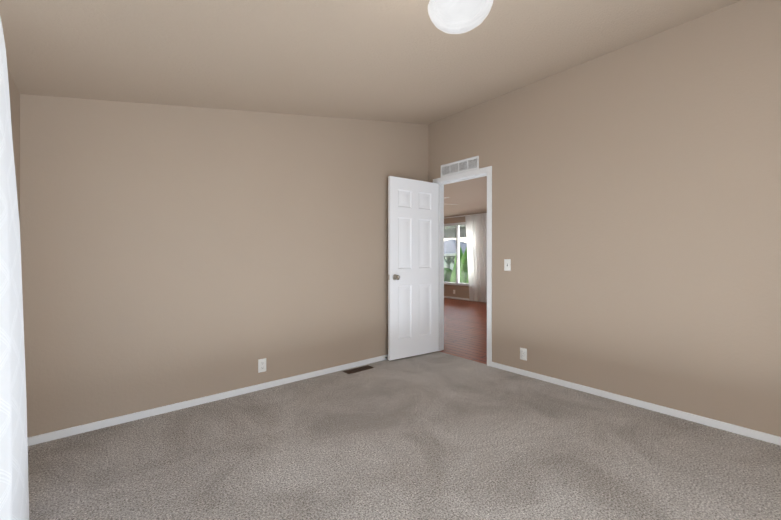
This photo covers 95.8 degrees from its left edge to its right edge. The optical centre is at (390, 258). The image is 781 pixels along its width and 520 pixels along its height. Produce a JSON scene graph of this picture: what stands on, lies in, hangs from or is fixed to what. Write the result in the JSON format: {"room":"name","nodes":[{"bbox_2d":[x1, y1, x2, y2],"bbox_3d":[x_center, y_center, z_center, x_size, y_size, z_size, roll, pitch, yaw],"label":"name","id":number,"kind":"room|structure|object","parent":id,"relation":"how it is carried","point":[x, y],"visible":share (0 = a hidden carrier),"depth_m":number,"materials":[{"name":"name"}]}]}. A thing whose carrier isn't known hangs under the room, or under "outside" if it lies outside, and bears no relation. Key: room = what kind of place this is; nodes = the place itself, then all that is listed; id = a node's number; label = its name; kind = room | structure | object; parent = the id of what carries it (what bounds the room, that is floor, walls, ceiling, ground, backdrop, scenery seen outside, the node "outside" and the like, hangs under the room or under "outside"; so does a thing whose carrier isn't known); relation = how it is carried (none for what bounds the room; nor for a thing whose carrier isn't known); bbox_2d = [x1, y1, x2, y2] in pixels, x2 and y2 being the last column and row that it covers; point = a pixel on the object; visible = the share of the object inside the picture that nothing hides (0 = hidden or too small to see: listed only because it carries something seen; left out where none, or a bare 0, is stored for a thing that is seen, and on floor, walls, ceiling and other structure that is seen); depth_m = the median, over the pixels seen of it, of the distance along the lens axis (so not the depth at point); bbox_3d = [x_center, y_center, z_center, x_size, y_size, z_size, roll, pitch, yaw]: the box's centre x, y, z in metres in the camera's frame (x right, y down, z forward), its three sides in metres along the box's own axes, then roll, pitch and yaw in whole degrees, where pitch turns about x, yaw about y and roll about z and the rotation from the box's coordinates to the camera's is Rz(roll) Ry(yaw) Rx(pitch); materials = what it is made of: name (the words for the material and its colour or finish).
{"room":"empty bedroom","nodes":[
{"label":"empty bedroom","id":0,"kind":"room"},
{"bbox_2d":[7,66,19,222],"bbox_3d":[-0.805,-0.384,0.346,0.120,3.050,4.540,0,0,-40],"label":"wall","id":1,"kind":"structure","parent":0,"point":[14,93],"depth_m":2.02,"materials":[{"name":"paint"}]},
{"bbox_2d":[20,94,427,436],"bbox_3d":[-0.915,-0.390,3.303,3.770,3.050,0.120,0,0,-40],"label":"wall","id":2,"kind":"structure","parent":0,"point":[171,254],"depth_m":2.71,"materials":[{"name":"paint"}]},
{"bbox_2d":[27,354,387,445],"bbox_3d":[-0.852,1.109,3.255,3.500,0.052,0.040,0,0,-40],"label":"baseboard","id":3,"kind":"structure","parent":2,"relation":"attached to","point":[92,426],"depth_m":2.65,"materials":[{"name":"white wood"}]},
{"bbox_2d":[258,358,265,372],"bbox_3d":[-1.110,0.929,3.056,0.070,0.115,0.010,0,0,-40],"label":"outlet","id":4,"kind":"object","parent":2,"relation":"attached to","point":[261,365],"visible":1,"depth_m":3.05,"materials":[{"name":"white plastic"}]},
{"bbox_2d":[0,0,740,123],"bbox_3d":[0.589,-1.383,1.522,3.770,0.842,4.780,0,0,-40],"label":"ceiling","id":5,"kind":"structure","parent":0,"point":[405,61],"depth_m":2.16,"materials":[{"name":"beige paint"}]},
{"bbox_2d":[428,0,493,33],"bbox_3d":[0.317,-1.169,1.601,0.298,0.246,0.298,-14,9,-39],"label":"ceiling light","id":6,"kind":"object","parent":5,"relation":"hanging from","point":[455,16],"visible":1,"depth_m":1.55,"materials":[{"name":"white glass"}]},
{"bbox_2d":[28,351,780,519],"bbox_3d":[0.550,1.169,1.494,3.668,0.060,4.780,0,0,-40],"label":"floor carpet","id":7,"kind":"object","parent":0,"point":[437,435],"visible":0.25,"depth_m":2.00,"materials":[{"name":"grey carpet"}]},
{"bbox_2d":[343,365,373,373],"bbox_3d":[-0.324,1.132,3.590,0.310,0.006,0.105,0,0,-40],"label":"air vent register","id":8,"kind":"object","parent":7,"relation":"on","point":[358,369],"visible":1,"depth_m":3.58,"materials":[{"name":"brown metal"}]},
{"bbox_2d":[439,298,486,363],"bbox_3d":[1.669,1.161,6.537,4.552,0.056,11.040,0,0,-40],"label":"floor","id":9,"kind":"structure","parent":0,"point":[465,329],"depth_m":5.62,"materials":[{"name":"brown wood"}]},
{"bbox_2d":[444,212,486,298],"bbox_3d":[3.361,-0.374,7.965,0.120,3.000,11.040,0,0,-40],"label":"wall","id":10,"kind":"structure","parent":0,"point":[461,291],"depth_m":9.70,"materials":[{"name":"paint"}]},
{"bbox_2d":[444,222,468,284],"bbox_3d":[1.861,-0.128,9.748,0.070,1.700,1.340,0,0,-40],"label":"window","id":11,"kind":"structure","parent":10,"relation":"in","point":[457,254],"depth_m":9.74,"materials":[{"name":"white"}]},
{"bbox_2d":[444,296,486,302],"bbox_3d":[3.311,1.100,7.925,0.012,0.052,10.800,0,0,-40],"label":"baseboard","id":12,"kind":"structure","parent":10,"relation":"attached to","point":[457,298],"depth_m":9.68,"materials":[{"name":"white wood"}]},
{"bbox_2d":[446,213,486,217],"bbox_3d":[1.789,-1.128,9.646,0.110,0.020,2.400,0,0,-40],"label":"curtain rod","id":13,"kind":"object","parent":10,"relation":"attached to","point":[466,215],"visible":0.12,"depth_m":9.31,"materials":[{"name":"white metal"}]},
{"bbox_2d":[465,214,486,301],"bbox_3d":[2.236,-0.002,9.050,0.074,2.220,0.790,0,0,-40],"label":"curtain","id":14,"kind":"object","parent":13,"relation":"hanging from","point":[476,232],"visible":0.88,"depth_m":9.05,"materials":[{"name":"white fabric"}]},
{"bbox_2d":[444,176,486,216],"bbox_3d":[1.708,-1.221,6.566,4.450,0.100,11.040,0,0,-40],"label":"ceiling","id":15,"kind":"structure","parent":0,"point":[468,196],"depth_m":6.80,"materials":[{"name":"beige paint"}]},
{"bbox_2d":[428,0,780,436],"bbox_3d":[-0.037,-0.393,5.092,0.120,3.050,11.040,0,0,-40],"label":"wall","id":16,"kind":"structure","parent":0,"point":[636,213],"depth_m":2.65,"materials":[{"name":"paint"}]},
{"bbox_2d":[441,156,478,176],"bbox_3d":[0.779,-1.041,4.024,0.010,0.142,0.543,0,0,-40],"label":"air vent","id":17,"kind":"object","parent":16,"relation":"in","point":[463,165],"visible":1,"depth_m":4.00,"materials":[{"name":"white metal"}]},
{"bbox_2d":[433,166,491,365],"bbox_3d":[0.840,0.083,4.054,0.144,2.102,0.834,0,0,-40],"label":"door frame","id":18,"kind":"structure","parent":16,"relation":"attached to","point":[488,169],"depth_m":4.01,"materials":[{"name":"white wood"}]},
{"bbox_2d":[388,176,437,359],"bbox_3d":[0.275,0.109,4.066,0.726,2.018,0.169,0,0,-34],"label":"door","id":19,"kind":"structure","parent":18,"relation":"attached to","point":[412,267],"depth_m":4.03,"materials":[{"name":"painted wood"},{"name":"satin nickel"}]},
{"bbox_2d":[504,259,510,270],"bbox_3d":[1.175,0.067,3.553,0.017,0.115,0.070,0,0,-40],"label":"light switch","id":20,"kind":"object","parent":16,"relation":"attached to","point":[507,264],"visible":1,"depth_m":3.55,"materials":[{"name":"white plastic"}]},
{"bbox_2d":[520,348,526,360],"bbox_3d":[1.289,0.930,3.425,0.010,0.115,0.070,0,0,-40],"label":"outlet","id":21,"kind":"object","parent":16,"relation":"attached to","point":[523,353],"visible":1,"depth_m":3.42,"materials":[{"name":"white plastic"}]},
{"bbox_2d":[491,362,780,445],"bbox_3d":[2.229,1.111,2.312,0.012,0.052,3.623,0,0,-40],"label":"baseboard","id":22,"kind":"structure","parent":16,"relation":"attached to","point":[766,437],"depth_m":2.62,"materials":[{"name":"white wood"}]},
{"bbox_3d":[-0.597,-0.953,0.265,0.096,0.022,1.850,0,0,-40],"label":"curtain rod","id":23,"kind":"object","parent":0,"visible":0},
{"bbox_2d":[0,17,28,519],"bbox_3d":[-0.776,0.092,0.606,0.053,2.073,2.258,0,0,-40],"label":"sheer curtain","id":24,"kind":"object","parent":23,"relation":"hanging from","point":[14,493],"visible":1,"depth_m":1.11,"materials":[{"name":"white fabric"}]},
{"label":"outside","id":25,"kind":"structure","parent":0,"visible":0},
{"bbox_3d":[24.998,2.079,30.705,62.280,0.200,75.000,0,0,-40],"label":"lawn","id":26,"kind":"structure","parent":25,"visible":0},
{"bbox_2d":[444,268,451,281],"bbox_3d":[2.564,1.233,16.720,0.700,1.550,0.700,0,0,-40],"label":"hedge","id":27,"kind":"object","parent":26,"relation":"on","point":[447,271],"depth_m":16.38,"materials":[{"name":"green plant"}]},
{"bbox_2d":[444,258,454,270],"bbox_3d":[5.417,0.686,27.248,0.150,2.600,45.000,0,0,-40],"label":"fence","id":28,"kind":"object","parent":26,"relation":"on","point":[451,265],"depth_m":27.92,"materials":[{"name":"white"}]},
{"bbox_2d":[444,225,465,237],"bbox_3d":[2.923,0.359,11.065,3.190,3.320,7.500,0,0,-40],"label":"roof","id":29,"kind":"structure","parent":26,"relation":"on","point":[448,233],"depth_m":13.73,"materials":[{"name":"grey"}]},
{"bbox_2d":[444,239,466,268],"bbox_3d":[3.329,0.478,19.067,4.140,3.050,4.140,0,0,-40],"label":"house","id":30,"kind":"structure","parent":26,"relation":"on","point":[452,243],"depth_m":17.79,"materials":[{"name":"grey"}]},
{"bbox_2d":[450,247,462,282],"bbox_3d":[3.076,0.709,15.846,0.849,2.600,0.862,0,0,-40],"label":"tree","id":31,"kind":"object","parent":26,"relation":"on","point":[454,267],"depth_m":15.67,"materials":[{"name":"green plant"}]},
{"bbox_2d":[460,247,467,282],"bbox_3d":[3.263,0.761,15.238,0.836,2.500,0.830,0,0,-40],"label":"tree","id":32,"kind":"object","parent":26,"relation":"on","point":[464,278],"depth_m":15.02,"materials":[{"name":"green plant"}]}
]}

